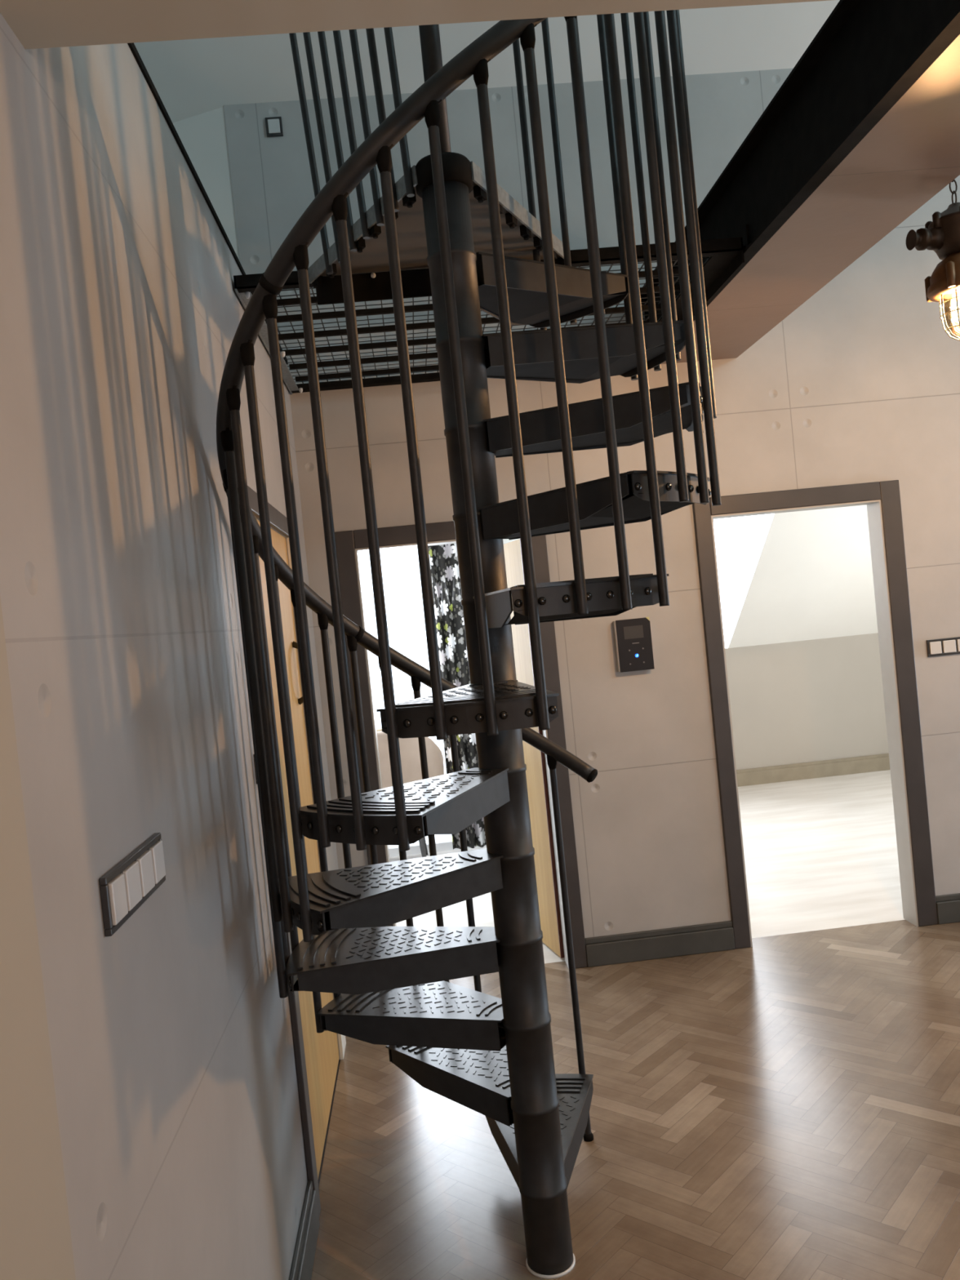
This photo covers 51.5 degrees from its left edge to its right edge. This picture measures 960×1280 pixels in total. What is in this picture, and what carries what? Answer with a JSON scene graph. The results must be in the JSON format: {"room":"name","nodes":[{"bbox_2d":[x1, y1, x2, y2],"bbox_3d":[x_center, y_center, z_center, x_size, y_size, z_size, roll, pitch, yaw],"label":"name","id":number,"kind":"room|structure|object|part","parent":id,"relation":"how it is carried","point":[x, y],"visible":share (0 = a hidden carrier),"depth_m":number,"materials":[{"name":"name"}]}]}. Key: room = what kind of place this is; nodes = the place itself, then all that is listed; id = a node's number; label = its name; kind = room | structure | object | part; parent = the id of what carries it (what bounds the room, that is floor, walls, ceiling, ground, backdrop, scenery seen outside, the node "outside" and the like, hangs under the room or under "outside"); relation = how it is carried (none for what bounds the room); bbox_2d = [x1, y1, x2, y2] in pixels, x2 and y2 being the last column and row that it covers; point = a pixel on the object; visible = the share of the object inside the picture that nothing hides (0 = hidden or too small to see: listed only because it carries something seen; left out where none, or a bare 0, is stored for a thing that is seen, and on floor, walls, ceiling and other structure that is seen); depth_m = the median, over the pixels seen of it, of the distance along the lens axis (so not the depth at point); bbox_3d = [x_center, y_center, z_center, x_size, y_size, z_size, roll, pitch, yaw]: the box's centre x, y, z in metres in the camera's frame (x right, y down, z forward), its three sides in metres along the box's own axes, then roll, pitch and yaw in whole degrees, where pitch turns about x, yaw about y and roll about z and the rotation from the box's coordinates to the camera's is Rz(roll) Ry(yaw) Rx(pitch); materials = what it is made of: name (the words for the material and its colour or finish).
{"room":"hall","nodes":[
{"label":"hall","id":0,"kind":"room"},
{"bbox_2d":[0,13,340,1279],"bbox_3d":[-0.545,0.265,0.761,0.120,2.895,7.580,-6,1,-4],"label":"wall","id":1,"kind":"structure","parent":0,"point":[171,1037],"depth_m":1.63,"materials":[{"name":"concrete"}]},
{"bbox_2d":[0,595,75,1279],"bbox_3d":[-0.445,0.444,0.669,0.030,2.523,0.777,-6,1,-4],"label":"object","id":2,"kind":"structure","parent":1,"relation":"attached to","point":[36,1242],"depth_m":1.00,"materials":[{"name":"beige paint"}]},
{"bbox_2d":[98,832,165,936],"bbox_3d":[-0.515,0.359,1.494,0.014,0.080,0.294,-6,1,-4],"label":"light switch","id":3,"kind":"object","parent":1,"relation":"attached to","point":[124,888],"visible":1,"depth_m":1.45,"materials":[{"name":"white plastic"}]},
{"bbox_2d":[127,42,288,364],"bbox_3d":[-0.687,-1.184,0.725,0.131,0.018,7.579,-6,1,-4],"label":"trim","id":4,"kind":"structure","parent":1,"relation":"on","point":[131,46],"depth_m":2.46,"materials":[{"name":"black metal"}]},
{"bbox_2d":[253,754,257,783],"bbox_3d":[-0.594,0.341,2.706,0.014,0.080,0.136,-6,1,-4],"label":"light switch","id":5,"kind":"object","parent":1,"relation":"attached to","point":[253,754],"visible":0.11,"depth_m":2.64,"materials":[{"name":"black plastic"}]},
{"bbox_2d":[247,485,346,1216],"bbox_3d":[-0.615,0.597,3.413,0.111,2.120,1.230,-6,1,-4],"label":"door","id":6,"kind":"structure","parent":1,"relation":"in","point":[317,1057],"depth_m":3.27,"materials":[{"name":"light wood"},{"name":"dark metal"}]},
{"bbox_3d":[-0.663,0.121,3.737,0.071,0.240,0.024,-6,1,-4],"label":"handle","id":7,"kind":"part","parent":6,"relation":"part of","materials":[{"name":"metal"}]},
{"bbox_2d":[288,1180,319,1279],"bbox_3d":[-0.414,1.611,1.954,0.022,0.133,1.743,-6,1,-4],"label":"baseboard","id":8,"kind":"structure","parent":1,"relation":"attached to","point":[302,1264],"depth_m":2.62,"materials":[{"name":"grey wood"}]},
{"bbox_2d":[173,106,239,261],"bbox_3d":[-2.170,-1.632,4.655,2.200,1.600,0.120,-6,1,5],"label":"wall","id":9,"kind":"structure","parent":0,"point":[203,136],"depth_m":4.49,"materials":[{"name":"white paint"}]},
{"bbox_2d":[0,0,831,48],"bbox_3d":[1.011,-1.119,-0.710,3.059,0.367,4.390,-6,1,-4],"label":"ceiling","id":10,"kind":"structure","parent":0,"point":[36,24],"depth_m":1.37,"materials":[{"name":"beige paint"}]},
{"bbox_2d":[133,0,839,123],"bbox_3d":[0.973,-3.124,1.147,7.900,2.621,8.471,-6,1,-4],"label":"ceiling","id":11,"kind":"structure","parent":0,"point":[191,77],"depth_m":4.45,"materials":[{"name":"white paint"}]},
{"bbox_2d":[906,179,959,340],"bbox_3d":[1.212,-2.636,2.849,0.233,3.558,0.186,-5,1,21],"label":"lamp","id":12,"kind":"object","parent":11,"relation":"hanging from","point":[941,235],"visible":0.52,"depth_m":2.85,"materials":[{"name":"metal"}]},
{"bbox_3d":[1.401,-0.943,2.882,0.104,0.123,0.104,-6,1,-4],"label":"glass globe","id":13,"kind":"part","parent":12,"relation":"part of"},
{"bbox_3d":[1.215,-2.830,2.836,0.018,3.172,0.018,-4,2,41],"label":"chain","id":14,"kind":"part","parent":12,"relation":"part of","materials":[{"name":"metal"}]},
{"bbox_2d":[502,538,519,543],"bbox_3d":[-0.922,0.325,5.959,3.060,2.600,2.600,-6,1,-4],"label":"wall","id":15,"kind":"structure","parent":0,"point":[504,540],"depth_m":7.22,"materials":[{"name":"white paint"}]},
{"bbox_2d":[388,840,486,857],"bbox_3d":[-0.845,0.347,7.217,2.070,2.480,0.060,-6,1,-4],"label":"window","id":16,"kind":"structure","parent":15,"relation":"in","point":[442,846],"depth_m":7.24,"materials":[{"name":"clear glass"}]},
{"bbox_2d":[427,543,486,848],"bbox_3d":[-0.542,0.311,7.005,1.850,2.401,0.073,-6,1,-4],"label":"curtain","id":17,"kind":"object","parent":15,"relation":"hanging from","point":[443,558],"visible":0.27,"depth_m":7.02,"materials":[{"name":"multicoloured fabric"}]},
{"bbox_2d":[223,68,959,937],"bbox_3d":[1.935,-0.668,4.766,5.820,4.070,0.120,-6,1,-4],"label":"wall","id":18,"kind":"structure","parent":0,"point":[860,383],"depth_m":4.64,"materials":[{"name":"concrete"}]},
{"bbox_2d":[265,116,283,137],"bbox_3d":[-0.926,-2.310,4.482,0.073,0.084,0.014,-6,1,-4],"label":"light switch","id":19,"kind":"object","parent":18,"relation":"attached to","point":[273,127],"visible":1,"depth_m":4.48,"materials":[{"name":"white plastic"}]},
{"bbox_2d":[334,520,587,968],"bbox_3d":[-0.111,0.508,5.040,0.961,2.120,0.930,-6,1,-4],"label":"door","id":20,"kind":"structure","parent":18,"relation":"in","point":[348,544],"depth_m":4.61,"materials":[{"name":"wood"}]},
{"bbox_2d":[233,224,750,394],"bbox_3d":[0.009,-1.210,3.855,1.652,0.128,1.417,-6,1,-4],"label":"platform","id":21,"kind":"object","parent":18,"relation":"attached to","point":[724,256],"visible":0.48,"depth_m":3.68,"materials":[{"name":"black metal"}]},
{"bbox_3d":[-0.791,-1.123,3.804,0.040,0.043,1.417,-6,1,-4],"label":"plate","id":22,"kind":"part","parent":21,"relation":"part of","materials":[{"name":"grey metal"}]},
{"bbox_3d":[0.755,-1.260,3.903,0.090,0.078,1.417,-6,1,-4],"label":"plate","id":23,"kind":"part","parent":21,"relation":"part of","materials":[{"name":"black metal"}]},
{"bbox_2d":[613,617,654,672],"bbox_3d":[0.712,0.022,4.619,0.166,0.242,0.038,-6,1,-4],"label":"intercom","id":24,"kind":"object","parent":18,"relation":"attached to","point":[633,637],"visible":1,"depth_m":4.60,"materials":[{"name":"grey plastic"}]},
{"bbox_2d":[584,920,734,967],"bbox_3d":[0.843,1.421,4.660,0.702,0.133,0.022,-6,1,-4],"label":"baseboard","id":25,"kind":"structure","parent":18,"relation":"attached to","point":[671,942],"depth_m":4.65,"materials":[{"name":"grey wood"}]},
{"bbox_2d":[640,0,959,321],"bbox_3d":[0.857,-1.388,3.049,0.065,0.294,3.139,-6,1,-4],"label":"beam","id":26,"kind":"structure","parent":18,"relation":"attached to","point":[865,56],"depth_m":2.60,"materials":[{"name":"black metal"}]},
{"bbox_2d":[661,34,959,364],"bbox_3d":[1.230,-1.366,0.899,0.400,0.275,7.480,-6,1,-4],"label":"ceiling","id":27,"kind":"structure","parent":18,"relation":"attached to","point":[912,153],"depth_m":2.93,"materials":[{"name":"paint"}]},
{"bbox_2d":[693,480,937,949],"bbox_3d":[1.555,0.341,5.145,0.990,2.120,0.926,-6,1,-4],"label":"door","id":28,"kind":"structure","parent":18,"relation":"in","point":[882,499],"depth_m":4.70,"materials":[{"name":"white dark grey-brown painted wood"}]},
{"bbox_2d":[926,636,959,657],"bbox_3d":[2.197,0.032,4.729,0.164,0.080,0.014,-6,1,-4],"label":"light switch","id":29,"kind":"object","parent":18,"relation":"attached to","point":[935,648],"visible":1,"depth_m":4.72,"materials":[{"name":"white plastic"}]},
{"bbox_2d":[935,893,959,924],"bbox_3d":[3.598,1.145,4.836,2.868,0.133,0.022,-6,1,-4],"label":"baseboard","id":30,"kind":"structure","parent":18,"relation":"attached to","point":[948,906],"depth_m":4.74,"materials":[{"name":"grey wood"}]},
{"bbox_2d":[318,769,905,1187],"bbox_3d":[1.454,1.533,2.829,7.859,0.120,11.600,-6,1,-4],"label":"floor","id":31,"kind":"structure","parent":0,"point":[821,853],"depth_m":6.06,"materials":[{"name":"beige wood"}]},
{"bbox_2d":[376,728,444,857],"bbox_3d":[-0.680,1.083,6.831,0.908,1.005,0.670,-6,1,-4],"label":"armchair","id":32,"kind":"object","parent":31,"relation":"on","point":[409,747],"visible":0.16,"depth_m":6.57,"materials":[{"name":"beige fabric"}]},
{"bbox_3d":[-0.386,1.405,6.654,0.038,0.314,0.069,-7,2,-42],"label":"leg","id":33,"kind":"part","parent":32,"relation":"part of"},
{"bbox_3d":[-0.417,1.396,7.158,0.038,0.315,0.076,-5,2,33],"label":"leg","id":34,"kind":"part","parent":32,"relation":"part of","materials":[{"name":"silver metal"}]},
{"bbox_2d":[311,920,959,1279],"bbox_3d":[2.462,1.416,1.054,5.659,0.001,7.630,-6,1,-4],"label":"floor","id":35,"kind":"structure","parent":0,"point":[825,1144],"depth_m":3.12,"materials":[{"name":"brown wood"}]},
{"bbox_2d":[216,9,721,1279],"bbox_3d":[-0.010,-0.329,2.525,1.240,3.887,1.248,-6,1,-4],"label":"spiral staircase","id":36,"kind":"structure","parent":35,"relation":"on","point":[446,231],"depth_m":2.40,"materials":[{"name":"metal"}]},
{"bbox_3d":[-0.455,0.834,2.585,0.032,0.057,0.356,-6,1,4],"label":"plate","id":37,"kind":"part","parent":36,"relation":"part of","materials":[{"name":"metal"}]},
{"bbox_3d":[-0.424,0.621,2.303,0.032,0.057,0.356,-6,2,-25],"label":"plate","id":38,"kind":"part","parent":36,"relation":"part of","materials":[{"name":"metal"}]},
{"bbox_3d":[-0.346,1.033,2.857,0.032,0.057,0.356,-5,2,33],"label":"plate","id":39,"kind":"part","parent":36,"relation":"part of","materials":[{"name":"metal"}]},
{"bbox_3d":[-0.193,0.624,2.412,0.499,0.032,0.344,-6,2,-25],"label":"belly plate","id":40,"kind":"part","parent":36,"relation":"part of","materials":[{"name":"black metal"}]},
{"bbox_3d":[-0.265,0.394,2.081,0.356,0.057,0.032,-5,2,36],"label":"plate","id":41,"kind":"part","parent":36,"relation":"part of","materials":[{"name":"metal"}]},
{"bbox_3d":[-0.119,1.222,3.052,0.356,0.057,0.032,-6,2,-28],"label":"plate","id":42,"kind":"part","parent":36,"relation":"part of","materials":[{"name":"metal"}]},
{"bbox_3d":[-0.201,0.838,2.568,0.499,0.032,0.344,-6,1,4],"label":"belly plate","id":43,"kind":"part","parent":36,"relation":"part of","materials":[{"name":"black metal"}]},
{"bbox_3d":[-0.065,-0.894,2.507,1.239,2.752,1.238,-6,1,-4],"label":"handrail","id":44,"kind":"part","parent":36,"relation":"part of","materials":[{"name":"metal"}]},
{"bbox_3d":[-0.132,1.044,2.720,0.499,0.032,0.344,-5,2,33],"label":"belly plate","id":45,"kind":"part","parent":36,"relation":"part of","materials":[{"name":"black metal"}]},
{"bbox_3d":[-0.116,0.402,2.288,0.344,0.032,0.499,-5,2,36],"label":"belly plate","id":46,"kind":"part","parent":36,"relation":"part of","materials":[{"name":"black metal"}]},
{"bbox_3d":[-0.146,-1.715,2.487,0.050,1.048,0.050,-6,1,-4],"label":"post","id":47,"kind":"part","parent":36,"relation":"part of","materials":[{"name":"metal"}]},
{"bbox_3d":[-0.100,-1.159,2.779,0.815,0.008,0.701,-6,1,-4],"label":"landing plate","id":48,"kind":"part","parent":36,"relation":"part of","materials":[{"name":"black metal"}]},
{"bbox_3d":[-0.024,0.156,1.975,0.356,0.057,0.032,-5,1,6],"label":"plate","id":49,"kind":"part","parent":36,"relation":"part of","materials":[{"name":"metal"}]},
{"bbox_3d":[0.003,1.244,2.829,0.344,0.032,0.499,-6,2,-28],"label":"belly plate","id":50,"kind":"part","parent":36,"relation":"part of","materials":[{"name":"black metal"}]},
{"bbox_3d":[0.132,-0.933,2.739,0.344,0.032,0.499,-4,2,41],"label":"belly plate","id":51,"kind":"part","parent":36,"relation":"part of","materials":[{"name":"black metal"}]},
{"bbox_3d":[0.137,-0.055,2.245,0.344,0.032,0.499,-6,1,-23],"label":"belly plate","id":52,"kind":"part","parent":36,"relation":"part of","materials":[{"name":"black metal"}]},
{"bbox_3d":[0.294,-0.983,2.930,0.356,0.057,0.032,-4,2,41],"label":"plate","id":53,"kind":"part","parent":36,"relation":"part of","materials":[{"name":"metal"}]},
{"bbox_3d":[0.233,-0.087,2.010,0.356,0.057,0.032,-6,1,-23],"label":"plate","id":54,"kind":"part","parent":36,"relation":"part of","materials":[{"name":"metal"}]},
{"bbox_3d":[0.241,-0.724,2.617,0.499,0.032,0.344,-6,1,-20],"label":"belly plate","id":55,"kind":"part","parent":36,"relation":"part of","materials":[{"name":"black metal"}]},
{"bbox_3d":[0.278,-0.508,2.469,0.499,0.032,0.344,-5,1,9],"label":"belly plate","id":56,"kind":"part","parent":36,"relation":"part of","materials":[{"name":"black metal"}]},
{"bbox_3d":[0.238,-0.284,2.333,0.499,0.032,0.344,-5,2,38],"label":"belly plate","id":57,"kind":"part","parent":36,"relation":"part of","materials":[{"name":"black metal"}]},
{"bbox_3d":[0.475,-0.778,2.704,0.032,0.057,0.356,-6,1,-20],"label":"plate","id":58,"kind":"part","parent":36,"relation":"part of","materials":[{"name":"metal"}]},
{"bbox_3d":[0.434,-0.328,2.176,0.032,0.057,0.356,-5,2,38],"label":"plate","id":59,"kind":"part","parent":36,"relation":"part of","materials":[{"name":"metal"}]},
{"bbox_3d":[0.524,-0.560,2.429,0.032,0.057,0.356,-5,1,9],"label":"plate","id":60,"kind":"part","parent":36,"relation":"part of","materials":[{"name":"metal"}]},
{"bbox_2d":[728,504,878,648],"bbox_3d":[3.264,-0.982,7.637,2.352,1.915,1.915,-6,1,-4],"label":"ceiling","id":61,"kind":"structure","parent":0,"point":[812,579],"depth_m":8.08,"materials":[{"name":"white paint"}]},
{"bbox_2d":[724,632,888,769],"bbox_3d":[2.534,-0.338,6.776,4.040,3.200,3.800,-6,1,-4],"label":"wall","id":62,"kind":"structure","parent":0,"point":[823,699],"depth_m":8.59,"materials":[{"name":"beige paint"}]},
{"bbox_2d":[724,641,729,648],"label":"window","id":63,"kind":"structure","parent":62,"relation":"in","point":[726,643],"depth_m":8.51,"materials":[{"name":"clear glass"}]},
{"bbox_2d":[736,753,889,786],"bbox_3d":[2.539,1.156,8.574,3.900,0.140,0.025,-6,1,-4],"label":"baseboard","id":64,"kind":"structure","parent":62,"relation":"attached to","point":[848,766],"depth_m":8.59,"materials":[{"name":"beige wood"}]}
]}

